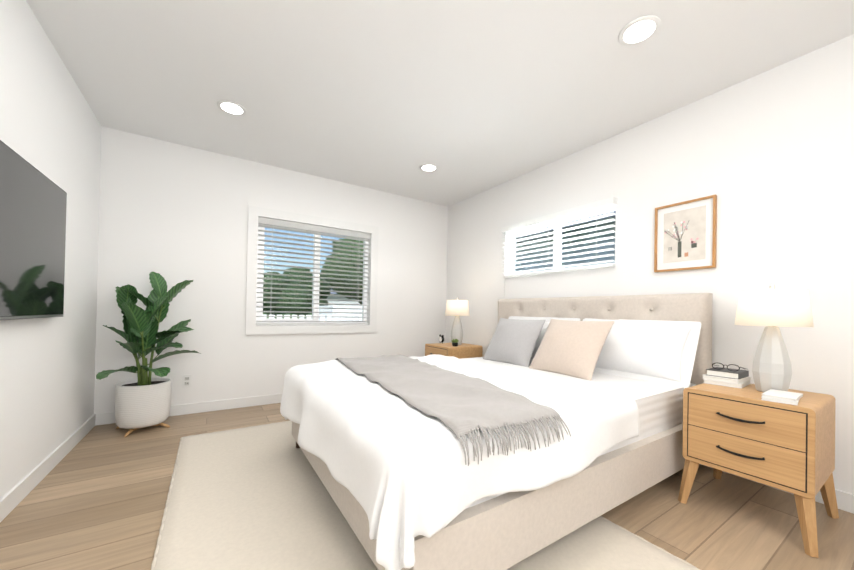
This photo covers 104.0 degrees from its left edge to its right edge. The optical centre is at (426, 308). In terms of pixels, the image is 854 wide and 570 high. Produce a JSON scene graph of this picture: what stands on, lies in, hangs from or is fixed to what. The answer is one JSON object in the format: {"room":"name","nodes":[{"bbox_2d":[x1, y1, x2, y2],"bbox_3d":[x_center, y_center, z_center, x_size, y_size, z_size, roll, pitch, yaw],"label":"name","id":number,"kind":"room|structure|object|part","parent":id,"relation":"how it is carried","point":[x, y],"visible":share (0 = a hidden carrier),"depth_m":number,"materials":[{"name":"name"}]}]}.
{"room":"bedroom","nodes":[
{"label":"bedroom","id":0,"kind":"room"},
{"bbox_2d":[0,0,101,498],"bbox_3d":[-1.388,-0.267,0.591,0.140,2.440,4.980,1,-1,-33],"label":"wall","id":1,"kind":"structure","parent":0,"point":[50,127],"depth_m":1.90,"materials":[{"name":"white paint"}]},
{"bbox_2d":[0,140,66,319],"bbox_3d":[-1.804,-0.318,1.412,0.052,0.730,1.290,1,-1,-33],"label":"tv","id":2,"kind":"object","parent":1,"relation":"attached to","point":[33,201],"visible":1,"depth_m":1.58,"materials":[{"name":"black metal"}]},
{"bbox_2d":[0,414,96,521],"bbox_3d":[-1.384,0.908,0.681,0.013,0.092,4.840,1,-1,-33],"label":"baseboard","id":3,"kind":"structure","parent":1,"relation":"attached to","point":[17,494],"depth_m":1.84,"materials":[{"name":"white paint"}]},
{"bbox_2d":[94,126,447,413],"bbox_3d":[-1.245,-0.238,3.734,3.800,2.440,0.140,1,-1,-33],"label":"wall","id":4,"kind":"structure","parent":0,"point":[172,214],"depth_m":3.19,"materials":[{"name":"white paint"}]},
{"bbox_2d":[182,374,191,387],"bbox_3d":[-2.187,0.659,3.039,0.072,0.116,0.009,1,-1,-33],"label":"electrical outlet","id":5,"kind":"object","parent":4,"relation":"attached to","point":[186,381],"visible":1,"depth_m":3.04,"materials":[{"name":"white plastic"}]},
{"bbox_2d":[97,393,281,424],"bbox_3d":[-1.230,0.936,3.658,3.450,0.092,0.013,1,-1,-33],"label":"baseboard","id":6,"kind":"structure","parent":4,"relation":"attached to","point":[182,409],"depth_m":3.14,"materials":[{"name":"white wood"}]},
{"bbox_2d":[256,224,367,324],"bbox_3d":[-1.250,-0.368,3.764,1.220,1.100,0.065,1,-1,-33],"label":"window","id":7,"kind":"structure","parent":4,"relation":"in","point":[262,290],"depth_m":3.72,"materials":[{"name":"white plastic"}]},
{"bbox_2d":[256,217,370,324],"bbox_3d":[-1.213,-0.370,3.708,1.212,1.092,0.054,1,-1,-33],"label":"window blind","id":8,"kind":"object","parent":7,"relation":"attached to","point":[300,227],"visible":0.92,"depth_m":3.66,"materials":[{"name":"white plastic"}]},
{"bbox_2d":[245,205,378,334],"bbox_3d":[-1.192,-0.367,3.675,1.400,1.280,0.018,1,-1,-33],"label":"window frame","id":9,"kind":"structure","parent":4,"relation":"in","point":[254,213],"depth_m":3.54,"materials":[{"name":"white"}]},
{"bbox_2d":[0,403,853,569],"bbox_3d":[0.085,1.040,1.634,3.800,0.100,5.120,1,-1,-33],"label":"floor","id":10,"kind":"structure","parent":0,"point":[95,498],"depth_m":1.60,"materials":[{"name":"brown wood"}]},
{"bbox_2d":[96,271,198,436],"bbox_3d":[-2.131,0.324,2.612,0.601,1.272,0.601,1,-1,-33],"label":"plant","id":11,"kind":"object","parent":10,"relation":"on","point":[143,400],"visible":1,"depth_m":2.60,"materials":[{"name":"green plant"}]},
{"bbox_3d":[-2.267,0.750,2.671,0.344,0.332,0.344,1,-1,-33],"label":"pot","id":12,"kind":"part","parent":11,"relation":"part of","materials":[{"name":"white ceramic"}]},
{"bbox_2d":[151,420,699,569],"bbox_3d":[-0.328,0.976,1.777,1.757,0.015,2.787,1,-1,-33],"label":"rug","id":13,"kind":"object","parent":10,"relation":"on","point":[258,497],"visible":0.56,"depth_m":1.49,"materials":[{"name":"fabric"}]},
{"bbox_2d":[425,343,482,358],"bbox_3d":[0.297,0.713,3.820,0.535,0.602,0.486,1,-1,-33],"label":"nightstand","id":14,"kind":"object","parent":10,"relation":"on","point":[463,350],"visible":0.25,"depth_m":3.66,"materials":[{"name":"brown wood"}]},
{"bbox_2d":[439,335,443,342],"bbox_3d":[0.170,0.358,3.927,0.030,0.105,0.076,1,-1,-33],"label":"desk clock","id":15,"kind":"object","parent":14,"relation":"on","point":[441,338],"visible":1,"depth_m":3.90,"materials":[{"name":"black metal"}]},
{"bbox_2d":[452,339,458,346],"bbox_3d":[0.311,0.366,3.634,0.084,0.085,0.089,1,-1,-33],"label":"succulent","id":16,"kind":"object","parent":14,"relation":"on","point":[455,343],"visible":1,"depth_m":3.61,"materials":[{"name":"green plant"}]},
{"bbox_2d":[445,297,468,344],"bbox_3d":[0.347,0.137,3.838,0.276,0.549,0.276,1,-1,-33],"label":"lamp","id":17,"kind":"object","parent":14,"relation":"on","point":[457,308],"visible":0.98,"depth_m":3.77,"materials":[{"name":"grey ceramic"}]},
{"bbox_3d":[0.350,-0.010,3.839,0.276,0.175,0.276,1,-1,-33],"label":"lamp shade","id":18,"kind":"part","parent":17,"relation":"part of","materials":[{"name":"fabric"}]},
{"bbox_2d":[280,293,712,569],"bbox_3d":[0.366,0.438,2.247,2.336,1.126,1.894,1,-1,-33],"label":"bed","id":19,"kind":"object","parent":10,"relation":"on","point":[542,423],"visible":1,"depth_m":1.43,"materials":[{"name":"beige fabric"}]},
{"bbox_2d":[280,354,639,569],"bbox_3d":[-0.018,0.577,1.939,1.367,0.413,1.809,1,-1,-33],"label":"duvet","id":20,"kind":"object","parent":19,"relation":"on","point":[446,461],"depth_m":1.21,"materials":[{"name":"white fabric"}]},
{"bbox_3d":[0.404,0.785,2.209,2.130,0.230,1.660,1,-1,-33],"label":"frame","id":21,"kind":"part","parent":19,"relation":"part of","materials":[{"name":"beige fabric"}]},
{"bbox_2d":[483,318,545,366],"bbox_3d":[0.757,0.282,2.949,0.275,0.411,0.542,1,-1,-33],"label":"cushion","id":22,"kind":"object","parent":19,"relation":"on","point":[513,342],"depth_m":2.85,"materials":[{"name":"grey fabric"}]},
{"bbox_2d":[508,316,579,361],"bbox_3d":[0.988,0.279,3.075,0.237,0.408,0.800,1,-1,-33],"label":"pillow","id":23,"kind":"object","parent":19,"relation":"on","point":[547,319],"depth_m":2.96,"materials":[{"name":"white fabric"}]},
{"bbox_2d":[529,319,613,379],"bbox_3d":[1.047,0.280,2.470,0.301,0.419,0.574,1,-1,-33],"label":"cushion","id":24,"kind":"object","parent":19,"relation":"on","point":[567,348],"depth_m":2.36,"materials":[{"name":"beige fabric"}]},
{"bbox_3d":[0.416,0.580,2.216,2.060,0.248,1.570,1,-1,-33],"label":"mattress","id":25,"kind":"part","parent":19,"relation":"part of","materials":[{"name":"white fabric"}]},
{"bbox_3d":[1.285,0.415,2.880,0.108,1.035,1.830,1,-1,-33],"label":"headboard","id":26,"kind":"part","parent":19,"relation":"part of","materials":[{"name":"beige fabric"}]},
{"bbox_2d":[583,318,700,388],"bbox_3d":[1.435,0.282,2.387,0.238,0.408,0.800,1,-1,-33],"label":"pillow","id":27,"kind":"object","parent":19,"relation":"on","point":[662,351],"depth_m":2.20,"materials":[{"name":"white fabric"}]},
{"bbox_2d":[678,383,838,557],"bbox_3d":[1.673,0.721,1.697,0.535,0.602,0.486,1,-1,-33],"label":"nightstand","id":28,"kind":"object","parent":10,"relation":"on","point":[746,432],"visible":0.96,"depth_m":1.53,"materials":[{"name":"brown wood"}]},
{"bbox_2d":[703,363,750,388],"bbox_3d":[1.685,0.363,1.876,0.221,0.114,0.174,1,-1,-33],"label":"books","id":29,"kind":"object","parent":28,"relation":"on","point":[730,377],"visible":1,"depth_m":1.83,"materials":[{"name":"white paper"}]},
{"bbox_2d":[735,283,813,391],"bbox_3d":[1.742,0.145,1.686,0.276,0.549,0.276,1,-1,-33],"label":"lamp","id":30,"kind":"object","parent":28,"relation":"on","point":[771,309],"visible":0.98,"depth_m":1.63,"materials":[{"name":"grey ceramic"}]},
{"bbox_3d":[1.745,-0.002,1.687,0.276,0.175,0.276,1,-1,-33],"label":"lamp shade","id":31,"kind":"part","parent":30,"relation":"part of","materials":[{"name":"fabric"}]},
{"bbox_2d":[761,389,802,404],"bbox_3d":[1.634,0.404,1.534,0.203,0.025,0.120,1,-1,-40],"label":"magazines","id":32,"kind":"object","parent":28,"relation":"on","point":[780,396],"visible":0.98,"depth_m":1.50,"materials":[{"name":"white paper"}]},
{"bbox_2d":[26,0,853,205],"bbox_3d":[0.133,-1.500,1.655,3.800,0.100,5.120,1,-1,-33],"label":"ceiling","id":33,"kind":"structure","parent":0,"point":[469,98],"depth_m":2.04,"materials":[{"name":"white paint"}]},
{"bbox_2d":[217,100,246,115],"bbox_3d":[-1.428,-1.468,2.443,0.188,0.006,0.188,1,-1,-33],"label":"recessed light","id":34,"kind":"object","parent":33,"relation":"in","point":[231,107],"visible":1,"depth_m":2.43,"materials":[{"name":"white plastic"}]},
{"bbox_2d":[420,164,437,171],"bbox_3d":[0.018,-1.433,3.393,0.188,0.006,0.188,1,-1,-33],"label":"recessed light","id":35,"kind":"object","parent":33,"relation":"in","point":[428,167],"visible":1,"depth_m":3.38,"materials":[{"name":"white plastic"}]},
{"bbox_2d":[618,15,660,45],"bbox_3d":[1.092,-1.427,1.717,0.188,0.006,0.188,1,-1,-33],"label":"recessed light","id":36,"kind":"object","parent":33,"relation":"in","point":[639,30],"visible":1,"depth_m":1.71,"materials":[{"name":"white plastic"}]},
{"bbox_2d":[446,34,853,493],"bbox_3d":[1.682,-0.193,2.581,0.140,2.440,4.980,1,-1,-33],"label":"wall","id":37,"kind":"structure","parent":0,"point":[767,158],"depth_m":2.08,"materials":[{"name":"white paint"}]},
{"bbox_2d":[509,206,615,274],"bbox_3d":[1.273,-0.610,3.256,0.070,0.500,1.200,1,-1,-33],"label":"window","id":38,"kind":"structure","parent":37,"relation":"in","point":[554,249],"depth_m":3.25,"materials":[{"name":"white plastic"}]},
{"bbox_2d":[501,197,616,296],"bbox_3d":[1.175,-0.509,3.193,0.057,0.774,1.224,1,-1,-33],"label":"window blind","id":39,"kind":"object","parent":38,"relation":"attached to","point":[565,214],"visible":1,"depth_m":3.07,"materials":[{"name":"white plastic"}]},
{"bbox_2d":[654,194,716,271],"bbox_3d":[1.770,-0.502,2.301,0.027,0.470,0.350,1,-1,-33],"label":"picture frame","id":40,"kind":"object","parent":37,"relation":"attached to","point":[685,236],"visible":1,"depth_m":2.29,"materials":[{"name":"beige paper"}]},
{"bbox_2d":[663,205,705,262],"bbox_3d":[1.772,-0.506,2.302,0.002,0.356,0.244,1,-1,-33],"label":"art","id":41,"kind":"object","parent":40,"relation":"attached to","point":[684,228],"depth_m":2.30},
{"bbox_2d":[700,464,853,513],"bbox_3d":[1.558,0.979,2.589,0.013,0.092,4.840,1,-1,-33],"label":"baseboard","id":42,"kind":"structure","parent":37,"relation":"attached to","point":[845,501],"depth_m":1.71,"materials":[{"name":"white paint"}]},
{"label":"outside","id":43,"kind":"structure","parent":0,"visible":0},
{"bbox_3d":[-0.450,1.563,17.592,60.000,0.100,60.000,1,-1,-33],"label":"ground","id":44,"kind":"structure","parent":43,"visible":0},
{"bbox_2d":[263,312,311,318],"bbox_3d":[-3.281,0.869,12.468,8.757,1.674,1.678,1,-1,-33],"label":"hedge","id":45,"kind":"object","parent":44,"relation":"on","point":[264,313],"depth_m":11.17,"materials":[{"name":"green plant"}]},
{"bbox_2d":[263,315,361,320],"bbox_3d":[-2.769,0.736,5.754,9.200,1.270,0.060,1,-1,-33],"label":"fence","id":46,"kind":"object","parent":44,"relation":"on","point":[334,319],"depth_m":6.25,"materials":[{"name":"white wood"}]},
{"bbox_2d":[263,237,363,315],"bbox_3d":[0.250,-1.901,14.527,19.646,6.802,6.759,1,-1,22],"label":"trees","id":47,"kind":"object","parent":44,"relation":"on","point":[307,287],"depth_m":14.51,"materials":[{"name":"green plant"}]},
{"bbox_3d":[-6.722,-0.465,15.443,2.717,2.501,2.727,1,-1,-33],"label":"crown","id":48,"kind":"part","parent":47,"relation":"part of","materials":[{"name":"green plant"}]},
{"bbox_3d":[-6.946,-0.657,18.864,2.704,3.382,3.591,1,-1,-33],"label":"crown","id":49,"kind":"part","parent":47,"relation":"part of","materials":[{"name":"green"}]},
{"bbox_3d":[-3.158,-1.883,16.727,4.866,4.189,4.859,1,-1,-33],"label":"crown","id":50,"kind":"part","parent":47,"relation":"part of","materials":[{"name":"green plant"}]},
{"bbox_2d":[319,306,361,320],"bbox_3d":[-1.753,0.681,9.522,4.200,1.480,1.720,1,-1,-33],"label":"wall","id":51,"kind":"structure","parent":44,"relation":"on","point":[339,310],"depth_m":8.45,"materials":[{"name":"white"}]},
{"bbox_2d":[327,288,359,305],"bbox_3d":[-8.354,-0.370,25.260,6.600,3.600,6.800,1,-1,-33],"label":"house","id":52,"kind":"structure","parent":44,"relation":"on","point":[342,298],"depth_m":23.20,"materials":[{"name":"white"}]},
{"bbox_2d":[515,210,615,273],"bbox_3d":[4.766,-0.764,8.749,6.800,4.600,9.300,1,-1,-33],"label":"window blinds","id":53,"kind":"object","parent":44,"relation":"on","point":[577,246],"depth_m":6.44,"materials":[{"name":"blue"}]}
]}

